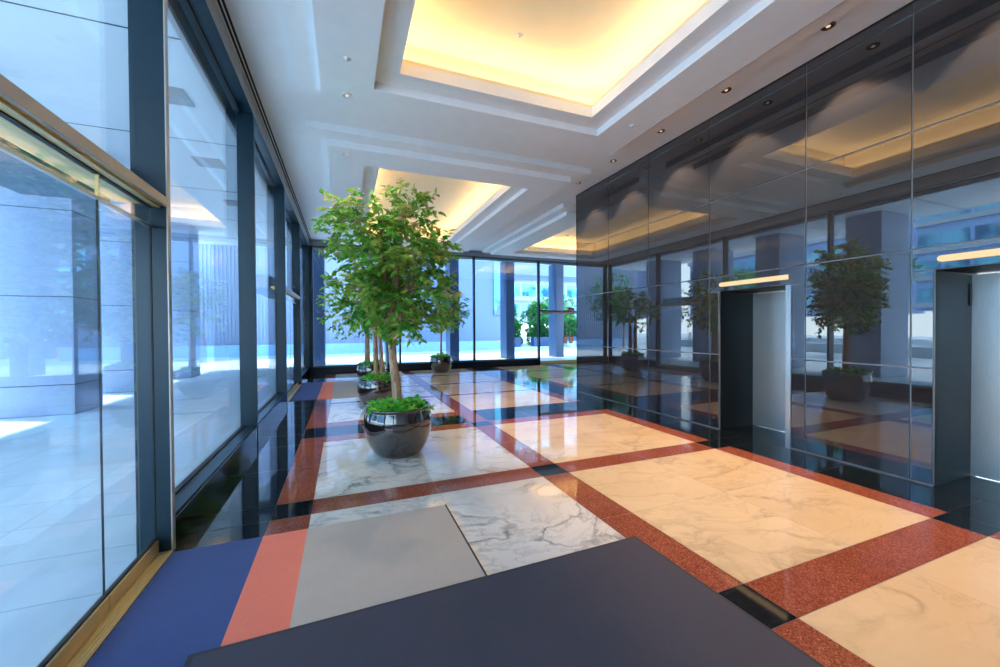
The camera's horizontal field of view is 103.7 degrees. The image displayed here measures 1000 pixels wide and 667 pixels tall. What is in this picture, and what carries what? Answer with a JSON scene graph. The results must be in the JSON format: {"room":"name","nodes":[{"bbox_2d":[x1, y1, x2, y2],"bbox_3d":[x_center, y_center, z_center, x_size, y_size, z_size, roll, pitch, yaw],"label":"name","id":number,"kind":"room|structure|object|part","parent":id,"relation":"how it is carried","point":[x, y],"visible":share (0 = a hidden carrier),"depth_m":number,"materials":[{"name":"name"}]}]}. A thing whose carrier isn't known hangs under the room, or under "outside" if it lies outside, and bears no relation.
{"room":"lobby","nodes":[
{"label":"lobby","id":0,"kind":"room"},
{"bbox_2d":[178,0,308,244],"bbox_3d":[-3.162,-3.042,4.605,0.220,0.232,19.350,-1,1,-22],"label":"window frame","id":1,"kind":"structure","parent":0,"point":[207,13],"depth_m":4.56,"materials":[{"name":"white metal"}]},
{"bbox_2d":[127,0,175,555],"bbox_3d":[-2.334,-0.719,2.627,0.194,4.400,0.050,-1,1,-22],"label":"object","id":2,"kind":"structure","parent":1,"relation":"attached to","point":[147,19],"depth_m":2.61,"materials":[{"name":"metal"}]},
{"bbox_2d":[175,0,244,494],"bbox_3d":[-2.916,-0.838,3.907,0.040,4.186,2.762,-1,1,-22],"label":"window","id":3,"kind":"structure","parent":1,"relation":"in","point":[188,478],"depth_m":3.94,"materials":[{"name":"black metal"}]},
{"bbox_2d":[236,111,257,441],"bbox_3d":[-3.372,-0.744,5.239,0.194,4.400,0.050,-1,1,-22],"label":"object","id":4,"kind":"structure","parent":1,"relation":"attached to","point":[246,223],"depth_m":5.22,"materials":[{"name":"metal"}]},
{"bbox_2d":[215,0,310,238],"bbox_3d":[-3.016,-3.155,4.635,0.076,0.008,19.200,-1,1,-22],"label":"trim","id":5,"kind":"structure","parent":1,"relation":"attached to","point":[218,1],"depth_m":5.06,"materials":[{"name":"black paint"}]},
{"bbox_2d":[254,141,278,413],"bbox_3d":[-3.975,-0.864,6.574,0.040,4.186,2.882,-1,1,-22],"label":"window","id":6,"kind":"structure","parent":1,"relation":"in","point":[273,186],"depth_m":7.73,"materials":[{"name":"black metal"}]},
{"bbox_3d":[-3.975,-0.864,6.574,0.012,4.186,2.882,-1,1,-22],"label":"pane","id":7,"kind":"part","parent":6,"relation":"part of","materials":[{"name":"clear glass"}]},
{"bbox_2d":[274,186,286,393],"bbox_3d":[-4.453,-0.771,7.962,0.194,4.400,0.050,-1,1,-22],"label":"trim","id":8,"kind":"structure","parent":1,"relation":"attached to","point":[280,192],"depth_m":7.94,"materials":[{"name":"metal"}]},
{"bbox_2d":[285,206,293,291],"bbox_3d":[-5.057,-1.984,9.270,0.040,2.000,2.852,-1,1,-22],"label":"window","id":9,"kind":"structure","parent":1,"relation":"in","point":[288,221],"depth_m":9.81,"materials":[{"name":"clear glass"}]},
{"bbox_2d":[293,223,301,384],"bbox_3d":[-5.523,-0.798,10.657,0.194,4.400,0.050,-1,1,-22],"label":"trim","id":10,"kind":"structure","parent":1,"relation":"attached to","point":[296,227],"depth_m":10.65,"materials":[{"name":"metal"}]},
{"bbox_2d":[300,238,304,370],"bbox_3d":[-6.136,-0.918,12.016,0.040,4.186,2.932,-1,1,-22],"label":"window","id":11,"kind":"structure","parent":1,"relation":"in","point":[301,242],"depth_m":12.78,"materials":[{"name":"clear glass"}]},
{"bbox_2d":[304,245,309,367],"bbox_3d":[-6.623,-0.825,13.427,0.194,4.400,0.050,-1,1,-22],"label":"trim","id":12,"kind":"structure","parent":1,"relation":"attached to","point":[306,247],"depth_m":13.41,"materials":[{"name":"metal"}]},
{"bbox_2d":[309,245,313,367],"bbox_3d":[-6.562,-0.838,13.661,0.120,4.420,0.150,-1,1,-22],"label":"trim","id":13,"kind":"structure","parent":1,"relation":"attached to","point":[310,246],"depth_m":13.59,"materials":[{"name":"metal"}]},
{"bbox_2d":[0,0,575,266],"bbox_3d":[5.913,-3.906,8.174,30.900,0.656,26.900,-1,1,-22],"label":"soffit","id":14,"kind":"structure","parent":0,"point":[70,56],"depth_m":5.70,"materials":[{"name":"paint"}]},
{"bbox_2d":[169,86,194,107],"bbox_3d":[-4.831,-3.482,5.734,0.480,0.020,0.480,-1,1,-22],"label":"panel light","id":15,"kind":"object","parent":14,"relation":"attached to","point":[177,96],"visible":0.51,"depth_m":5.79,"materials":[{"name":"white plastic"}]},
{"bbox_2d":[191,156,225,168],"bbox_3d":[-5.971,-3.504,8.064,0.480,0.020,0.480,-1,1,-22],"label":"panel light","id":16,"kind":"object","parent":14,"relation":"attached to","point":[201,161],"visible":1,"depth_m":8.04,"materials":[{"name":"white plastic"}]},
{"bbox_2d":[223,199,236,205],"bbox_3d":[-7.172,-3.529,10.653,0.480,0.020,0.480,-1,1,-22],"label":"panel light","id":17,"kind":"object","parent":14,"relation":"attached to","point":[228,202],"visible":0.51,"depth_m":10.56,"materials":[{"name":"white plastic"}]},
{"bbox_2d":[0,335,576,666],"bbox_3d":[0.076,1.202,26.942,160.000,0.001,130.000,-1,1,-22],"label":"paving","id":18,"kind":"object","parent":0,"point":[51,528],"depth_m":3.85,"materials":[{"name":"concrete"}]},
{"bbox_2d":[0,185,102,418],"bbox_3d":[-8.696,-1.000,7.351,1.480,4.980,0.900,-1,1,-22],"label":"stone pier","id":19,"kind":"object","parent":18,"relation":"on","point":[49,363],"visible":0.89,"depth_m":7.08,"materials":[{"name":"grey stone"}]},
{"bbox_2d":[99,198,133,392],"bbox_3d":[-9.785,-1.027,10.092,1.480,4.980,0.900,-1,1,-22],"label":"stone pier","id":20,"kind":"object","parent":18,"relation":"on","point":[115,227],"visible":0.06,"depth_m":9.72,"materials":[{"name":"stone"}]},
{"bbox_2d":[171,222,200,377],"bbox_3d":[-10.874,-1.054,12.834,1.480,4.980,0.900,-1,1,-22],"label":"stone pier","id":21,"kind":"object","parent":18,"relation":"on","point":[184,237],"visible":0.49,"depth_m":12.65,"materials":[{"name":"grey stone"}]},
{"bbox_2d":[199,243,408,345],"bbox_3d":[-16.038,-9.705,26.859,18.200,22.000,6.060,-1,1,-22],"label":"building","id":22,"kind":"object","parent":18,"relation":"on","point":[218,264],"visible":0.02,"depth_m":23.65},
{"bbox_2d":[313,250,325,365],"bbox_3d":[-7.841,-1.122,17.023,0.450,4.980,0.850,-1,1,-22],"label":"stone column","id":23,"kind":"structure","parent":18,"relation":"on","point":[318,261],"depth_m":16.64,"materials":[{"name":"grey stone"}]},
{"bbox_2d":[200,341,499,357],"bbox_3d":[-10.349,0.964,24.737,23.000,0.650,0.400,-1,1,-22],"label":"wall","id":24,"kind":"structure","parent":18,"relation":"on","point":[340,348],"depth_m":24.93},
{"bbox_2d":[384,260,388,362],"bbox_3d":[-5.081,-1.151,18.119,0.450,4.980,0.850,-1,1,-22],"label":"stone column","id":25,"kind":"structure","parent":18,"relation":"on","point":[386,351],"depth_m":17.70,"materials":[{"name":"grey stone"}]},
{"bbox_2d":[445,258,458,360],"bbox_3d":[-2.339,-1.180,19.208,0.450,4.980,0.850,-1,1,-22],"label":"stone column","id":26,"kind":"structure","parent":18,"relation":"on","point":[452,339],"depth_m":18.84,"materials":[{"name":"grey stone"}]},
{"bbox_2d":[408,257,575,341],"bbox_3d":[8.514,-10.011,40.351,37.400,22.000,11.100,-1,1,-22],"label":"office building","id":27,"kind":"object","parent":18,"relation":"on","point":[487,324],"depth_m":30.66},
{"bbox_3d":[-0.273,-8.175,30.959,0.500,13.400,0.095,-1,1,-22],"label":"window strip","id":28,"kind":"part","parent":27,"relation":"part of","materials":[{"name":"blue glass"}]},
{"bbox_2d":[500,262,514,358],"bbox_3d":[0.375,-1.209,20.285,0.450,4.980,0.850,-1,1,-22],"label":"stone column","id":29,"kind":"structure","parent":18,"relation":"on","point":[507,310],"depth_m":19.93,"materials":[{"name":"stone"}]},
{"bbox_2d":[515,318,523,345],"bbox_3d":[0.931,-0.082,34.801,2.784,2.960,2.570,0,1,-8],"label":"bush","id":30,"kind":"object","parent":18,"relation":"on","point":[518,325],"visible":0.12,"depth_m":34.33,"materials":[{"name":"green plant"}]},
{"bbox_2d":[519,300,547,334],"bbox_3d":[3.817,-1.234,40.945,3.437,4.528,2.946,-1,1,-30],"label":"bush","id":31,"kind":"object","parent":18,"relation":"on","point":[531,313],"visible":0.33,"depth_m":40.54,"materials":[{"name":"green plant"}]},
{"bbox_2d":[525,314,548,344],"bbox_3d":[3.832,-0.227,36.628,3.022,3.178,2.707,0,1,2],"label":"bush","id":32,"kind":"object","parent":18,"relation":"on","point":[543,332],"visible":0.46,"depth_m":36.24,"materials":[{"name":"green plant"}]},
{"bbox_2d":[514,280,575,322],"bbox_3d":[3.917,-24.490,61.301,15.000,45.500,8.500,-1,1,-22],"label":"apartment tower","id":33,"kind":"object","parent":18,"relation":"on","point":[525,291],"visible":0.03,"depth_m":57.55,"materials":[{"name":"white concrete"}]},
{"bbox_2d":[515,337,575,346],"bbox_3d":[2.718,0.715,33.690,9.100,0.780,0.600,-1,1,-22],"label":"wall","id":34,"kind":"structure","parent":18,"relation":"on","point":[544,341],"depth_m":33.67,"materials":[{"name":"stone"}]},
{"bbox_2d":[533,294,575,315],"bbox_3d":[6.983,-2.241,50.279,5.553,6.279,6.109,-1,1,-22],"label":"tree","id":35,"kind":"object","parent":18,"relation":"on","point":[565,297],"visible":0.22,"depth_m":50.02,"materials":[{"name":"green plant"}]},
{"bbox_2d":[549,265,563,356],"bbox_3d":[3.051,-1.237,21.348,0.450,4.980,0.850,-1,1,-22],"label":"stone column","id":36,"kind":"structure","parent":18,"relation":"on","point":[556,272],"depth_m":21.01,"materials":[{"name":"stone"}]},
{"bbox_2d":[564,315,575,336],"bbox_3d":[6.931,-0.218,37.799,3.353,3.167,2.471,-1,1,-31],"label":"bush","id":37,"kind":"object","parent":18,"relation":"on","point":[569,324],"visible":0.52,"depth_m":37.03,"materials":[{"name":"green plant"}]},
{"bbox_2d":[564,306,575,324],"bbox_3d":[7.326,-0.936,42.206,2.852,4.336,2.823,0,1,-8],"label":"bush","id":38,"kind":"object","parent":18,"relation":"on","point":[566,308],"visible":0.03,"depth_m":42.14,"materials":[{"name":"green plant"}]},
{"bbox_2d":[564,343,576,346],"bbox_3d":[7.277,0.935,33.189,4.000,0.300,0.500,-1,1,-22],"label":"step","id":39,"kind":"structure","parent":18,"relation":"on","point":[565,344],"depth_m":32.43,"materials":[{"name":"stone"}]},
{"bbox_2d":[167,0,575,265],"bbox_3d":[9.167,-10.804,7.450,25.650,15.680,23.280,-1,1,-22],"label":"facade","id":40,"kind":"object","parent":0,"point":[176,15],"depth_m":4.45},
{"bbox_2d":[309,239,575,263],"bbox_3d":[-0.439,-3.198,16.063,13.300,0.230,0.260,-1,1,-22],"label":"wall","id":41,"kind":"structure","parent":0,"point":[315,243],"depth_m":15.97,"materials":[{"name":"paint"}]},
{"bbox_2d":[314,247,398,366],"bbox_3d":[-5.178,-0.948,14.236,2.940,4.190,0.040,-1,1,-22],"label":"window","id":42,"kind":"structure","parent":41,"relation":"in","point":[315,247],"depth_m":13.96,"materials":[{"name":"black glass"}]},
{"bbox_2d":[399,276,400,363],"bbox_3d":[-3.774,-0.868,14.767,0.066,4.420,0.150,-1,1,-22],"label":"trim","id":43,"kind":"structure","parent":41,"relation":"attached to","point":[399,276],"depth_m":14.72,"materials":[{"name":"metal"}]},
{"bbox_2d":[472,257,475,360],"bbox_3d":[-1.051,-0.897,15.848,0.066,4.420,0.150,-1,1,-22],"label":"trim","id":44,"kind":"structure","parent":41,"relation":"attached to","point":[473,258],"depth_m":15.79,"materials":[{"name":"metal"}]},
{"bbox_2d":[475,257,537,360],"bbox_3d":[0.296,-1.006,16.409,2.860,4.190,0.040,-1,1,-22],"label":"window","id":45,"kind":"structure","parent":41,"relation":"in","point":[475,257],"depth_m":16.36,"materials":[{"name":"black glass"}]},
{"bbox_2d":[537,261,539,358],"bbox_3d":[1.663,-0.925,16.926,0.066,4.420,0.150,-1,1,-22],"label":"trim","id":46,"kind":"structure","parent":41,"relation":"attached to","point":[538,262],"depth_m":16.87,"materials":[{"name":"metal"}]},
{"bbox_2d":[36,362,999,666],"bbox_3d":[2.998,1.397,7.257,13.500,0.004,19.650,-1,1,-22],"label":"floor","id":47,"kind":"structure","parent":0,"point":[852,566],"depth_m":3.33,"materials":[{"name":"stone"}]},
{"bbox_2d":[0,74,172,666],"bbox_3d":[-2.037,0.189,1.200,0.715,2.624,2.838,-1,1,-22],"label":"door","id":48,"kind":"structure","parent":47,"relation":"on","point":[41,154],"depth_m":2.00,"materials":[{"name":"brown metal"}]},
{"bbox_3d":[-1.941,-0.701,1.646,0.020,0.016,0.850,-1,1,-22],"label":"rail","id":49,"kind":"part","parent":48,"relation":"part of","materials":[{"name":"gold metal"}]},
{"bbox_3d":[-1.929,1.432,1.672,0.044,0.094,0.850,-1,1,-22],"label":"rail","id":50,"kind":"part","parent":48,"relation":"part of","materials":[{"name":"gold metal"}]},
{"bbox_3d":[-2.045,-0.974,1.185,0.712,0.298,2.838,-1,1,-22],"label":"header rail","id":51,"kind":"part","parent":48,"relation":"part of","materials":[{"name":"brown metal"}]},
{"bbox_3d":[-2.211,-0.708,2.326,0.020,0.016,0.592,-1,1,-22],"label":"rail","id":52,"kind":"part","parent":48,"relation":"part of","materials":[{"name":"metal"}]},
{"bbox_3d":[-2.199,1.425,2.352,0.044,0.094,0.592,-1,1,-22],"label":"rail","id":53,"kind":"part","parent":48,"relation":"part of","materials":[{"name":"gold metal"}]},
{"bbox_2d":[136,367,309,555],"bbox_3d":[-3.132,1.359,4.661,0.210,0.224,19.350,-1,1,-22],"label":"baseboard","id":54,"kind":"structure","parent":47,"relation":"on","point":[196,495],"depth_m":3.71,"materials":[{"name":"black stone"}]},
{"bbox_2d":[256,274,300,402],"bbox_3d":[-5.224,0.110,9.225,0.715,2.624,2.848,-1,1,-22],"label":"door","id":55,"kind":"structure","parent":47,"relation":"on","point":[265,283],"depth_m":9.21,"materials":[{"name":"clear glass"}]},
{"bbox_3d":[-5.232,-1.053,9.210,0.712,0.298,2.848,-1,1,-22],"label":"header rail","id":56,"kind":"part","parent":55,"relation":"part of","materials":[{"name":"brown metal"}]},
{"bbox_3d":[-4.986,-0.850,9.310,0.010,0.120,2.848,-1,1,-22],"label":"transom pane","id":57,"kind":"part","parent":55,"relation":"part of","materials":[{"name":"clear glass"}]},
{"bbox_2d":[85,504,486,666],"bbox_3d":[-0.784,1.479,1.616,1.875,0.012,2.955,-1,1,-22],"label":"entrance mat","id":58,"kind":"object","parent":47,"relation":"on","point":[200,599],"visible":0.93,"depth_m":2.32,"materials":[{"name":"blue carpet"}]},
{"bbox_3d":[-1.411,1.487,1.367,0.528,0.010,2.955,-1,1,-22],"label":"navy panel","id":59,"kind":"part","parent":58,"relation":"part of","materials":[{"name":"carpet"}]},
{"bbox_3d":[-1.031,1.483,1.518,0.289,0.010,2.955,-1,1,-22],"label":"salmon panel","id":60,"kind":"part","parent":58,"relation":"part of","materials":[{"name":"carpet"}]},
{"bbox_3d":[-0.410,1.476,1.764,1.046,0.010,2.955,-1,1,-22],"label":"grey panel","id":61,"kind":"part","parent":58,"relation":"part of","materials":[{"name":"carpet"}]},
{"bbox_2d":[289,380,358,401],"bbox_3d":[-4.296,1.399,9.875,1.445,0.012,3.000,-1,1,-22],"label":"entrance mat","id":62,"kind":"object","parent":47,"relation":"on","point":[335,389],"visible":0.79,"depth_m":9.49,"materials":[{"name":"blue carpet"}]},
{"bbox_3d":[-4.722,1.404,9.706,0.528,0.010,3.000,-1,1,-22],"label":"navy panel","id":63,"kind":"part","parent":62,"relation":"part of","materials":[{"name":"carpet"}]},
{"bbox_3d":[-4.342,1.400,9.857,0.289,0.010,3.000,-1,1,-22],"label":"salmon panel","id":64,"kind":"part","parent":62,"relation":"part of","materials":[{"name":"carpet"}]},
{"bbox_3d":[-3.922,1.396,10.024,0.616,0.010,3.000,-1,1,-22],"label":"grey panel","id":65,"kind":"part","parent":62,"relation":"part of","materials":[{"name":"carpet"}]},
{"bbox_2d":[357,363,387,376],"bbox_3d":[-3.476,1.100,10.682,0.804,0.580,0.804,-1,1,-22],"label":"planter","id":66,"kind":"object","parent":47,"relation":"on","point":[362,370],"visible":0.43,"depth_m":10.32,"materials":[{"name":"metal"}]},
{"bbox_2d":[332,280,392,364],"bbox_3d":[-3.552,-0.336,10.659,1.863,2.525,1.596,-1,1,-36],"label":"ficus tree","id":67,"kind":"object","parent":66,"relation":"in","point":[367,342],"visible":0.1,"depth_m":10.53,"materials":[{"name":"green plant"}]},
{"bbox_2d":[357,359,386,366],"bbox_3d":[-3.490,0.811,10.668,0.814,0.240,0.880,-1,1,-22],"label":"ground cover","id":68,"kind":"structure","parent":66,"relation":"in","point":[363,362],"depth_m":10.48,"materials":[{"name":"green plant"}]},
{"bbox_2d":[357,376,391,406],"bbox_3d":[-2.344,1.131,7.613,0.804,0.580,0.804,-1,1,-22],"label":"planter","id":69,"kind":"object","parent":47,"relation":"on","point":[368,391],"visible":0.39,"depth_m":7.26,"materials":[{"name":"metal"}]},
{"bbox_2d":[315,255,423,377],"bbox_3d":[-2.448,-0.437,7.549,2.010,2.788,1.400,-1,1,-22],"label":"ficus tree","id":70,"kind":"object","parent":69,"relation":"in","point":[375,353],"visible":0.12,"depth_m":7.54,"materials":[{"name":"green plant"}]},
{"bbox_2d":[358,371,390,382],"bbox_3d":[-2.349,0.841,7.614,0.781,0.216,0.838,-1,1,-22],"label":"ground cover","id":71,"kind":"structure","parent":69,"relation":"in","point":[387,375],"depth_m":7.48,"materials":[{"name":"green plant"}]},
{"bbox_2d":[363,401,431,458],"bbox_3d":[-1.236,1.159,4.771,0.804,0.580,0.804,-1,1,-22],"label":"planter","id":72,"kind":"object","parent":47,"relation":"on","point":[390,434],"visible":0.69,"depth_m":4.45,"materials":[{"name":"metal"}]},
{"bbox_2d":[308,178,464,409],"bbox_3d":[-1.304,-0.424,4.752,1.831,2.821,1.302,-1,1,-14],"label":"ficus tree","id":73,"kind":"object","parent":72,"relation":"in","point":[387,299],"visible":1,"depth_m":4.54,"materials":[{"name":"green plant"}]},
{"bbox_2d":[364,393,434,414],"bbox_3d":[-1.227,0.863,4.794,0.831,0.260,0.804,-1,1,-22],"label":"ground cover","id":74,"kind":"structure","parent":72,"relation":"in","point":[417,403],"depth_m":4.64,"materials":[{"name":"green plant"}]},
{"bbox_2d":[310,358,539,372],"bbox_3d":[-0.403,1.207,16.089,13.300,0.220,0.240,-1,1,-22],"label":"baseboard","id":75,"kind":"structure","parent":47,"relation":"on","point":[349,368],"depth_m":15.05,"materials":[{"name":"stone"}]},
{"bbox_2d":[430,356,451,372],"bbox_3d":[-2.048,1.067,13.670,0.772,0.557,0.772,-1,1,-22],"label":"planter","id":76,"kind":"object","parent":47,"relation":"on","point":[438,365],"visible":0.87,"depth_m":13.37,"materials":[{"name":"metal"}]},
{"bbox_2d":[429,353,449,358],"bbox_3d":[-2.048,0.778,13.670,0.834,0.271,0.816,-1,1,-22],"label":"ground cover","id":77,"kind":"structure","parent":76,"relation":"in","point":[438,354],"depth_m":13.52,"materials":[{"name":"green plant"}]},
{"bbox_2d":[425,287,470,354],"bbox_3d":[-1.880,-0.373,13.772,1.469,2.538,1.657,0,1,43],"label":"ficus tree","id":78,"kind":"object","parent":76,"relation":"in","point":[456,305],"visible":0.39,"depth_m":13.66,"materials":[{"name":"green plant"}]},
{"bbox_2d":[183,536,824,666],"bbox_3d":[0.279,1.471,1.089,2.590,0.011,2.620,-1,1,-23],"label":"mat","id":79,"kind":"object","parent":47,"relation":"on","point":[620,603],"visible":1,"depth_m":1.94,"materials":[{"name":"carpet"}]},
{"bbox_2d":[540,311,576,362],"bbox_3d":[3.017,0.137,17.501,2.840,2.274,0.320,-1,1,-22],"label":"door","id":80,"kind":"structure","parent":47,"relation":"on","point":[541,312],"depth_m":17.23,"materials":[{"name":"brown metal"}]},
{"bbox_3d":[2.361,1.226,17.251,1.416,0.078,0.044,-1,1,-22],"label":"rail","id":81,"kind":"part","parent":80,"relation":"part of","materials":[{"name":"gold metal"}]},
{"bbox_3d":[3.017,-0.935,17.472,2.840,0.130,0.155,-1,1,-22],"label":"header rail","id":82,"kind":"part","parent":80,"relation":"part of","materials":[{"name":"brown metal"}]},
{"bbox_2d":[216,0,912,259],"bbox_3d":[3.035,-3.380,7.171,13.600,0.730,19.550,-1,1,-22],"label":"ceiling","id":83,"kind":"structure","parent":0,"point":[447,96],"depth_m":5.12,"materials":[{"name":"white paint"}]},
{"bbox_2d":[342,92,351,98],"bbox_3d":[-1.900,-2.953,4.874,0.126,0.012,0.126,-1,1,-22],"label":"recessed light","id":84,"kind":"object","parent":83,"relation":"in","point":[344,94],"visible":1,"depth_m":4.87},
{"bbox_2d":[343,56,350,61],"bbox_3d":[-1.642,-2.941,4.217,0.084,0.022,0.084,-1,1,-22],"label":"sprinkler","id":85,"kind":"object","parent":83,"relation":"attached to","point":[346,58],"visible":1,"depth_m":4.20,"materials":[{"name":"silver metal"}]},
{"bbox_2d":[516,32,522,37],"bbox_3d":[0.236,-3.629,4.787,0.084,0.022,0.084,-1,1,-22],"label":"sprinkler","id":86,"kind":"object","parent":83,"relation":"attached to","point":[518,35],"visible":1,"depth_m":4.78,"materials":[{"name":"white metal"}]},
{"bbox_2d":[721,87,731,92],"bbox_3d":[2.974,-3.194,5.159,0.126,0.012,0.126,-1,1,-22],"label":"recessed light","id":87,"kind":"object","parent":83,"relation":"in","point":[728,89],"visible":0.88,"depth_m":5.15,"materials":[{"name":"brown metal"}]},
{"bbox_2d":[820,21,835,30],"bbox_3d":[3.406,-3.183,4.072,0.126,0.012,0.126,-1,1,-22],"label":"recessed light","id":88,"kind":"object","parent":83,"relation":"in","point":[831,25],"visible":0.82,"depth_m":4.08,"materials":[{"name":"brown metal"}]},
{"bbox_2d":[576,0,999,485],"bbox_3d":[7.386,-0.912,4.942,7.206,4.620,12.150,-1,1,-22],"label":"wall","id":89,"kind":"structure","parent":0,"point":[847,175],"depth_m":4.44,"materials":[{"name":"black glass"}]},
{"bbox_2d":[719,274,788,286],"bbox_3d":[3.369,-0.701,5.269,0.035,0.064,0.944,-1,1,-22],"label":"light","id":90,"kind":"object","parent":89,"relation":"attached to","point":[780,277],"visible":1,"depth_m":5.19,"materials":[{"name":"beige plastic"}]},
{"bbox_2d":[576,391,932,486],"bbox_3d":[4.054,1.427,3.641,0.006,0.012,12.150,-1,1,-22],"label":"baseboard","id":91,"kind":"structure","parent":89,"relation":"attached to","point":[576,391],"depth_m":4.50,"materials":[{"name":"black stone"}]},
{"bbox_2d":[719,285,791,448],"bbox_3d":[3.771,0.362,5.441,0.842,2.140,1.198,-1,1,-22],"label":"elevator","id":92,"kind":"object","parent":89,"relation":"in","point":[756,323],"depth_m":5.82,"materials":[{"name":"metal"}]},
{"bbox_3d":[3.987,0.397,5.795,0.040,2.000,0.497,-1,1,-22],"label":"panel","id":93,"kind":"part","parent":92,"relation":"part of","materials":[{"name":"metal"}]},
{"bbox_2d":[933,264,999,504],"bbox_3d":[4.604,0.383,3.344,0.842,2.140,1.200,-1,1,-22],"label":"elevator","id":94,"kind":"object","parent":89,"relation":"in","point":[967,355],"depth_m":3.80,"materials":[{"name":"metal"}]},
{"bbox_3d":[4.820,0.417,3.699,0.040,2.000,0.498,-1,1,-22],"label":"panel","id":95,"kind":"part","parent":94,"relation":"part of","materials":[{"name":"metal"}]},
{"bbox_2d":[937,248,999,262],"bbox_3d":[4.202,-0.681,3.173,0.035,0.064,0.946,-1,1,-22],"label":"light","id":96,"kind":"object","parent":89,"relation":"attached to","point":[990,252],"visible":1,"depth_m":3.42,"materials":[{"name":"beige plastic"}]},
{"bbox_3d":[4.217,-0.681,3.179,0.002,0.064,0.946,-1,1,-22],"label":"plate","id":97,"kind":"part","parent":96,"relation":"part of","materials":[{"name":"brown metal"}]}
]}

